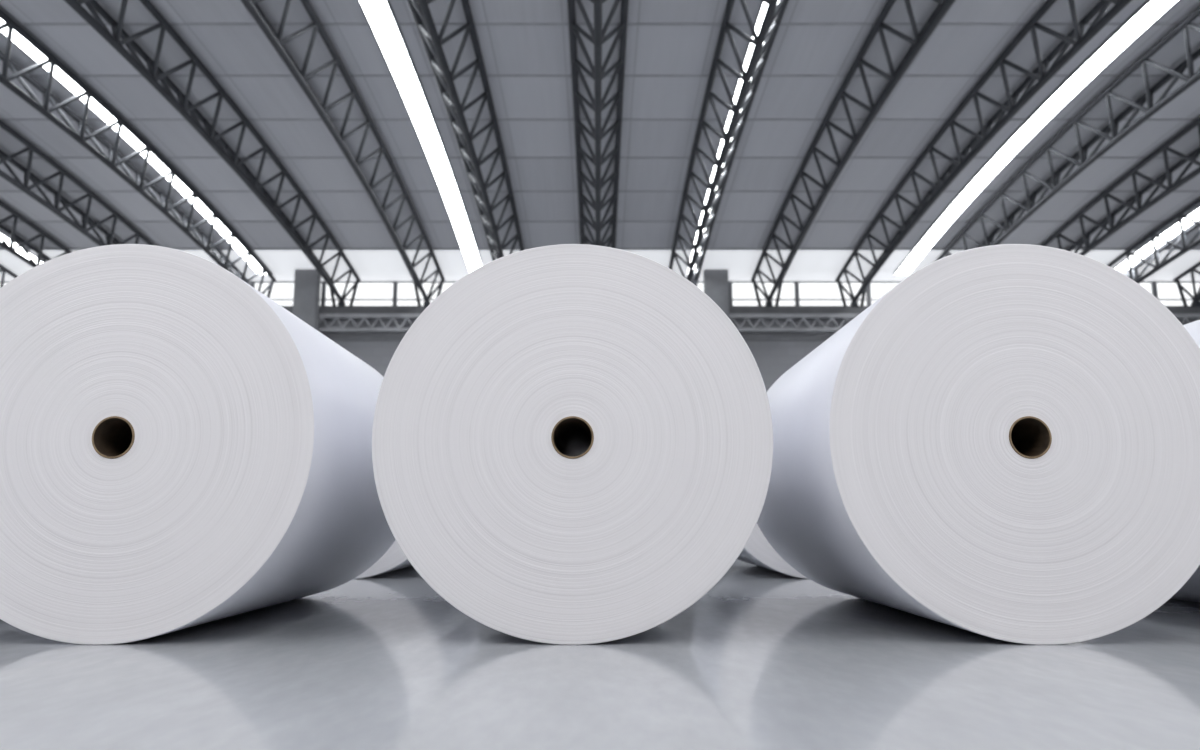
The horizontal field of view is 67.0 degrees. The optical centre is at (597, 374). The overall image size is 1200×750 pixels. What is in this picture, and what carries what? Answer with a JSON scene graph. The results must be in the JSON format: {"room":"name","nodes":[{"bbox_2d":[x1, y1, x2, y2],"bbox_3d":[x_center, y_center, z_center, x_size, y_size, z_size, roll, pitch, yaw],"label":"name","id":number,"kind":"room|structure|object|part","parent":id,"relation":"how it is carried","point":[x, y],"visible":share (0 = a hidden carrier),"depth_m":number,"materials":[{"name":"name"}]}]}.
{"room":"paper mill warehouse","nodes":[
{"label":"paper mill warehouse","id":0,"kind":"room"},
{"bbox_2d":[0,0,1199,247],"bbox_3d":[0.000,-8.331,16.682,62.000,2.955,42.340,0,-9,0],"label":"ceiling","id":1,"kind":"structure","parent":0,"point":[224,50],"depth_m":28.07,"materials":[{"name":"grey metal"}]},
{"bbox_2d":[0,231,43,263],"bbox_3d":[-24.050,-8.043,18.135,0.720,2.768,44.300,0,-9,0],"label":"roof light","id":2,"kind":"object","parent":1,"relation":"attached to","point":[7,238],"visible":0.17,"depth_m":37.62,"materials":[{"name":"glass"}]},
{"bbox_2d":[0,5,272,274],"bbox_3d":[-14.689,-8.043,18.135,0.720,2.768,44.300,0,-9,0],"label":"roof light","id":3,"kind":"object","parent":1,"relation":"attached to","point":[20,42],"visible":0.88,"depth_m":28.11,"materials":[{"name":"paint"}]},
{"bbox_2d":[357,0,482,272],"bbox_3d":[-5.328,-8.043,18.135,0.720,2.768,44.300,0,-9,0],"label":"roof light","id":4,"kind":"object","parent":1,"relation":"attached to","point":[380,17],"visible":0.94,"depth_m":27.20,"materials":[{"name":"paint"}]},
{"bbox_2d":[5,221,1176,221],"bbox_3d":[0.000,-5.935,35.135,61.900,0.028,0.070,0,-9,0],"label":"trim","id":5,"kind":"structure","parent":1,"relation":"attached to","point":[5,221],"depth_m":35.10,"materials":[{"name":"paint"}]},
{"bbox_2d":[0,119,1195,120],"bbox_3d":[0.000,-7.771,27.620,61.900,0.028,0.070,0,-9,0],"label":"trim","id":6,"kind":"structure","parent":1,"relation":"attached to","point":[0,119],"depth_m":27.63,"materials":[{"name":"paint"}]},
{"bbox_2d":[7,75,1188,76],"bbox_3d":[0.000,-8.274,25.098,61.900,0.028,0.070,0,-9,0],"label":"trim","id":7,"kind":"structure","parent":1,"relation":"attached to","point":[7,75],"depth_m":25.10,"materials":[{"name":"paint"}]},
{"bbox_2d":[0,248,1199,249],"bbox_3d":[0.000,-5.215,37.623,61.900,0.028,0.160,0,-9,0],"label":"trim","id":8,"kind":"structure","parent":1,"relation":"attached to","point":[0,248],"depth_m":37.54,"materials":[{"name":"paint"}]},
{"bbox_2d":[0,191,1199,191],"bbox_3d":[0.000,-6.601,32.639,61.900,0.028,0.070,0,-9,0],"label":"trim","id":9,"kind":"structure","parent":1,"relation":"attached to","point":[0,191],"depth_m":32.60,"materials":[{"name":"paint"}]},
{"bbox_2d":[13,157,1199,158],"bbox_3d":[0.000,-7.213,30.134,61.900,0.028,0.070,0,-9,0],"label":"trim","id":10,"kind":"structure","parent":1,"relation":"attached to","point":[15,157],"depth_m":30.15,"materials":[{"name":"paint"}]},
{"bbox_2d":[21,23,1199,25],"bbox_3d":[0.000,-8.723,22.567,61.900,0.028,0.070,0,-9,0],"label":"trim","id":11,"kind":"structure","parent":1,"relation":"attached to","point":[23,24],"depth_m":22.54,"materials":[{"name":"paint"}]},
{"bbox_2d":[699,210,703,224],"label":"roof light","id":12,"kind":"object","parent":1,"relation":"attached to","point":[702,211],"depth_m":34.56,"materials":[{"name":"glass"}]},
{"bbox_2d":[704,188,708,204],"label":"roof light","id":13,"kind":"object","parent":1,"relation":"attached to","point":[707,191],"depth_m":32.88,"materials":[{"name":"glass"}]},
{"bbox_2d":[710,164,715,182],"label":"roof light","id":14,"kind":"object","parent":1,"relation":"attached to","point":[714,167],"depth_m":31.15,"materials":[{"name":"paint"}]},
{"bbox_2d":[716,139,723,158],"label":"roof light","id":15,"kind":"object","parent":1,"relation":"attached to","point":[721,141],"depth_m":29.34,"materials":[{"name":"paint"}]},
{"bbox_2d":[724,110,732,132],"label":"roof light","id":16,"kind":"object","parent":1,"relation":"attached to","point":[729,114],"depth_m":27.57,"materials":[{"name":"paint"}]},
{"bbox_2d":[733,78,742,103],"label":"roof light","id":17,"kind":"object","parent":1,"relation":"attached to","point":[739,82],"depth_m":25.75,"materials":[{"name":"paint"}]},
{"bbox_2d":[740,42,753,74],"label":"roof light","id":18,"kind":"object","parent":1,"relation":"attached to","point":[750,47],"depth_m":23.97,"materials":[{"name":"paint"}]},
{"bbox_2d":[754,1,767,34],"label":"roof light","id":19,"kind":"object","parent":1,"relation":"attached to","point":[759,18],"depth_m":22.13,"materials":[{"name":"paint"}]},
{"bbox_2d":[894,0,1179,274],"bbox_3d":[13.395,-8.043,18.135,0.720,2.768,44.300,0,-9,0],"label":"roof light","id":20,"kind":"object","parent":1,"relation":"attached to","point":[1149,12],"visible":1,"depth_m":27.20,"materials":[{"name":"paint"}]},
{"bbox_2d":[1113,205,1199,269],"bbox_3d":[22.756,-8.043,18.135,0.720,2.768,44.300,0,-9,0],"label":"roof light","id":21,"kind":"object","parent":1,"relation":"attached to","point":[1173,230],"visible":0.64,"depth_m":36.60,"materials":[{"name":"glass"}]},
{"bbox_3d":[23.091,-8.043,18.135,0.050,2.768,44.300,0,-9,0],"label":"edge frame","id":22,"kind":"part","parent":21,"relation":"part of","materials":[{"name":"paint"}]},
{"bbox_2d":[0,559,1199,749],"bbox_3d":[0.000,3.304,16.992,62.000,0.300,46.600,0,-9,0],"label":"floor","id":23,"kind":"structure","parent":0,"point":[766,659],"depth_m":2.48,"materials":[{"name":"concrete"}]},
{"bbox_2d":[0,244,394,644],"bbox_3d":[-1.810,0.394,4.399,1.500,1.500,2.057,0,-9,0],"label":"paper roll","id":24,"kind":"object","parent":23,"relation":"on","point":[180,448],"visible":0.95,"depth_m":3.40,"materials":[{"name":"white paper"}]},
{"bbox_2d":[293,269,320,330],"bbox_3d":[-12.680,0.955,38.805,1.040,11.180,0.450,0,-9,0],"label":"support column","id":25,"kind":"structure","parent":23,"relation":"on","point":[307,282],"depth_m":39.30,"materials":[{"name":"metal"}]},
{"bbox_2d":[354,540,411,578],"bbox_3d":[-1.895,0.966,8.002,1.500,1.500,2.057,0,-9,0],"label":"paper roll","id":26,"kind":"object","parent":23,"relation":"on","point":[394,558],"visible":0.08,"depth_m":6.89,"materials":[{"name":"white paper"}]},
{"bbox_2d":[372,244,772,644],"bbox_3d":[-0.095,0.394,4.399,1.500,1.500,2.057,0,-9,0],"label":"paper roll","id":27,"kind":"object","parent":23,"relation":"on","point":[572,444],"visible":1,"depth_m":3.38,"materials":[{"name":"white paper"}]},
{"bbox_2d":[703,269,728,317],"bbox_3d":[5.150,0.955,38.805,1.040,11.180,0.450,0,-9,0],"label":"support column","id":28,"kind":"structure","parent":23,"relation":"on","point":[716,284],"depth_m":39.33,"materials":[{"name":"metal"}]},
{"bbox_2d":[737,524,807,578],"bbox_3d":[1.656,0.966,8.002,1.500,1.500,2.057,0,-9,0],"label":"paper roll","id":29,"kind":"object","parent":23,"relation":"on","point":[758,551],"visible":0.04,"depth_m":6.91,"materials":[{"name":"white paper"}]},
{"bbox_2d":[757,244,1199,644],"bbox_3d":[1.614,0.394,4.399,1.500,1.500,2.057,0,-9,0],"label":"paper roll","id":30,"kind":"object","parent":23,"relation":"on","point":[1004,444],"visible":0.96,"depth_m":3.40,"materials":[{"name":"white paper"}]},
{"bbox_2d":[1115,269,1139,284],"bbox_3d":[23.000,0.955,38.805,1.040,11.180,0.450,0,-9,0],"label":"support column","id":31,"kind":"structure","parent":23,"relation":"on","point":[1123,271],"depth_m":39.44,"materials":[{"name":"concrete"}]},
{"bbox_2d":[1171,320,1199,601],"bbox_3d":[3.330,0.394,4.399,1.500,1.500,2.057,0,-9,0],"label":"paper roll","id":32,"kind":"object","parent":23,"relation":"on","point":[1190,591],"visible":0.05,"depth_m":4.48,"materials":[{"name":"white paper"}]},
{"bbox_2d":[0,250,1199,280],"bbox_3d":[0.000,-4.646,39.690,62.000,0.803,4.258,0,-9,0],"label":"window","id":33,"kind":"structure","parent":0,"point":[370,265],"depth_m":38.93,"materials":[{"name":"white glass"}]},
{"bbox_2d":[319,318,1197,391],"bbox_3d":[0.000,1.829,40.008,62.000,9.830,0.400,0,-9,0],"label":"wall","id":34,"kind":"structure","parent":0,"point":[773,359],"depth_m":40.32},
{"bbox_2d":[325,335,831,340],"bbox_3d":[0.000,-1.637,40.305,62.000,0.230,0.100,0,-9,0],"label":"trim","id":35,"kind":"structure","parent":34,"relation":"attached to","point":[332,337],"depth_m":40.26,"materials":[{"name":"metal"}]},
{"bbox_2d":[0,281,1199,306],"bbox_3d":[0.000,-3.626,40.808,62.000,1.196,0.170,0,-9,0],"label":"window","id":36,"kind":"structure","parent":34,"relation":"in","point":[368,293],"depth_m":40.85,"materials":[{"name":"glass"}]},
{"bbox_2d":[283,307,1199,313],"bbox_3d":[0.000,-2.773,40.106,62.000,0.290,0.850,0,-9,0],"label":"trim","id":37,"kind":"structure","parent":34,"relation":"attached to","point":[323,310],"depth_m":39.69,"materials":[{"name":"paint"}]},
{"bbox_2d":[0,264,17,287],"bbox_3d":[-26.264,-6.562,26.456,1.440,2.915,28.173,0,-9,0],"label":"roof truss","id":38,"kind":"object","parent":37,"relation":"on","point":[3,269],"visible":0.33,"depth_m":39.32,"materials":[{"name":"metal"}]},
{"bbox_2d":[0,200,71,267],"bbox_3d":[-22.512,-6.562,26.456,1.440,2.915,28.173,0,-9,0],"label":"roof truss","id":39,"kind":"object","parent":37,"relation":"on","point":[13,236],"visible":0.44,"depth_m":35.42,"materials":[{"name":"metal"}]},
{"bbox_2d":[0,120,155,245],"bbox_3d":[-18.760,-6.562,26.456,1.440,2.915,28.173,0,-9,0],"label":"roof truss","id":40,"kind":"object","parent":37,"relation":"on","point":[110,239],"visible":0.56,"depth_m":31.35,"materials":[{"name":"metal"}]},
{"bbox_2d":[0,9,275,297],"bbox_3d":[-15.008,-6.562,26.456,1.440,2.915,28.173,0,-9,0],"label":"roof truss","id":41,"kind":"object","parent":37,"relation":"on","point":[223,261],"visible":0.9,"depth_m":27.90,"materials":[{"name":"metal"}]},
{"bbox_3d":[-14.520,-3.611,40.062,0.430,1.344,0.150,0,-9,0],"label":"post","id":42,"kind":"part","parent":41,"relation":"part of","materials":[{"name":"metal"}]},
{"bbox_2d":[64,0,360,306],"bbox_3d":[-11.256,-6.562,26.456,1.440,2.915,28.173,0,-9,0],"label":"roof truss","id":43,"kind":"object","parent":37,"relation":"on","point":[183,105],"visible":1,"depth_m":26.03,"materials":[{"name":"metal"}]},
{"bbox_3d":[-11.744,-3.611,40.062,0.430,1.344,0.150,0,-9,0],"label":"post","id":44,"kind":"part","parent":43,"relation":"part of","materials":[{"name":"metal"}]},
{"bbox_3d":[-10.768,-3.611,40.062,0.430,1.344,0.150,0,-9,0],"label":"post","id":45,"kind":"part","parent":43,"relation":"part of","materials":[{"name":"metal"}]},
{"bbox_2d":[241,0,444,306],"bbox_3d":[-7.504,-6.562,26.456,1.440,2.915,28.173,0,-9,0],"label":"roof truss","id":46,"kind":"object","parent":37,"relation":"on","point":[252,6],"visible":1,"depth_m":26.23,"materials":[{"name":"metal"}]},
{"bbox_3d":[-7.992,-3.611,40.062,0.430,1.344,0.150,0,-9,0],"label":"post","id":47,"kind":"part","parent":46,"relation":"part of","materials":[{"name":"metal"}]},
{"bbox_3d":[-7.016,-3.611,40.062,0.430,1.344,0.150,0,-9,0],"label":"post","id":48,"kind":"part","parent":46,"relation":"part of","materials":[{"name":"metal"}]},
{"bbox_2d":[407,0,523,260],"bbox_3d":[-3.752,-6.562,26.456,1.440,2.915,28.173,0,-9,0],"label":"roof truss","id":49,"kind":"object","parent":37,"relation":"on","point":[421,13],"visible":0.75,"depth_m":25.90,"materials":[{"name":"metal"}]},
{"bbox_2d":[567,0,628,247],"bbox_3d":[0.000,-6.562,26.456,1.440,2.915,28.173,0,-9,0],"label":"roof truss","id":50,"kind":"object","parent":37,"relation":"on","point":[597,73],"visible":0.77,"depth_m":25.80,"materials":[{"name":"metal"}]},
{"bbox_2d":[668,0,788,285],"bbox_3d":[3.752,-6.562,26.456,1.440,2.915,28.173,0,-9,0],"label":"roof truss","id":51,"kind":"object","parent":37,"relation":"on","point":[774,13],"visible":0.91,"depth_m":26.33,"materials":[{"name":"metal"}]},
{"bbox_2d":[751,0,954,306],"bbox_3d":[7.504,-6.562,26.456,1.440,2.915,28.173,0,-9,0],"label":"roof truss","id":52,"kind":"object","parent":37,"relation":"on","point":[943,6],"visible":1,"depth_m":26.38,"materials":[{"name":"metal"}]},
{"bbox_3d":[7.016,-3.611,40.062,0.430,1.344,0.150,0,-9,0],"label":"post","id":53,"kind":"part","parent":52,"relation":"part of","materials":[{"name":"metal"}]},
{"bbox_3d":[7.992,-3.611,40.062,0.430,1.344,0.150,0,-9,0],"label":"post","id":54,"kind":"part","parent":52,"relation":"part of","materials":[{"name":"metal"}]},
{"bbox_2d":[835,0,1131,306],"bbox_3d":[11.256,-6.562,26.456,1.440,2.915,28.173,0,-9,0],"label":"roof truss","id":55,"kind":"object","parent":37,"relation":"on","point":[1012,105],"visible":1,"depth_m":26.03,"materials":[{"name":"metal"}]},
{"bbox_3d":[10.768,-3.611,40.062,0.430,1.344,0.150,0,-9,0],"label":"post","id":56,"kind":"part","parent":55,"relation":"part of","materials":[{"name":"metal"}]},
{"bbox_3d":[11.744,-3.611,40.062,0.430,1.344,0.150,0,-9,0],"label":"post","id":57,"kind":"part","parent":55,"relation":"part of","materials":[{"name":"metal"}]},
{"bbox_2d":[935,6,1199,260],"bbox_3d":[15.008,-6.562,26.456,1.440,2.915,28.173,0,-9,0],"label":"roof truss","id":58,"kind":"object","parent":37,"relation":"on","point":[1177,72],"visible":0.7,"depth_m":27.16,"materials":[{"name":"metal"}]},
{"bbox_2d":[1040,117,1199,255],"bbox_3d":[18.760,-6.562,26.456,1.440,2.915,28.173,0,-9,0],"label":"roof truss","id":59,"kind":"object","parent":37,"relation":"on","point":[1085,239],"visible":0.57,"depth_m":31.57,"materials":[{"name":"metal"}]},
{"bbox_2d":[1107,198,1199,283],"bbox_3d":[22.512,-6.562,26.456,1.440,2.915,28.173,0,-9,0],"label":"roof truss","id":60,"kind":"object","parent":37,"relation":"on","point":[1182,236],"visible":0.65,"depth_m":35.98,"materials":[{"name":"metal"}]},
{"bbox_2d":[1173,261,1199,306],"bbox_3d":[26.264,-6.562,26.456,1.440,2.915,28.173,0,-9,0],"label":"roof truss","id":61,"kind":"object","parent":37,"relation":"on","point":[1195,302],"visible":1,"depth_m":39.73,"materials":[{"name":"metal"}]},
{"bbox_3d":[25.776,-3.611,40.062,0.430,1.344,0.150,0,-9,0],"label":"post","id":62,"kind":"part","parent":61,"relation":"part of","materials":[{"name":"metal"}]},
{"bbox_2d":[318,314,1199,330],"bbox_3d":[0.000,-2.303,39.702,61.900,0.755,0.160,0,-9,0],"label":"girder","id":63,"kind":"object","parent":34,"relation":"attached to","point":[321,316],"visible":0.28,"depth_m":39.66,"materials":[{"name":"metal"}]},
{"bbox_3d":[0.000,-1.989,39.652,61.900,0.120,0.160,0,-9,0],"label":"rail","id":64,"kind":"part","parent":63,"relation":"part of","materials":[{"name":"metal"}]},
{"bbox_3d":[0.000,-2.594,39.748,61.900,0.165,0.160,0,-9,0],"label":"rail","id":65,"kind":"part","parent":63,"relation":"part of","materials":[{"name":"metal"}]}
]}

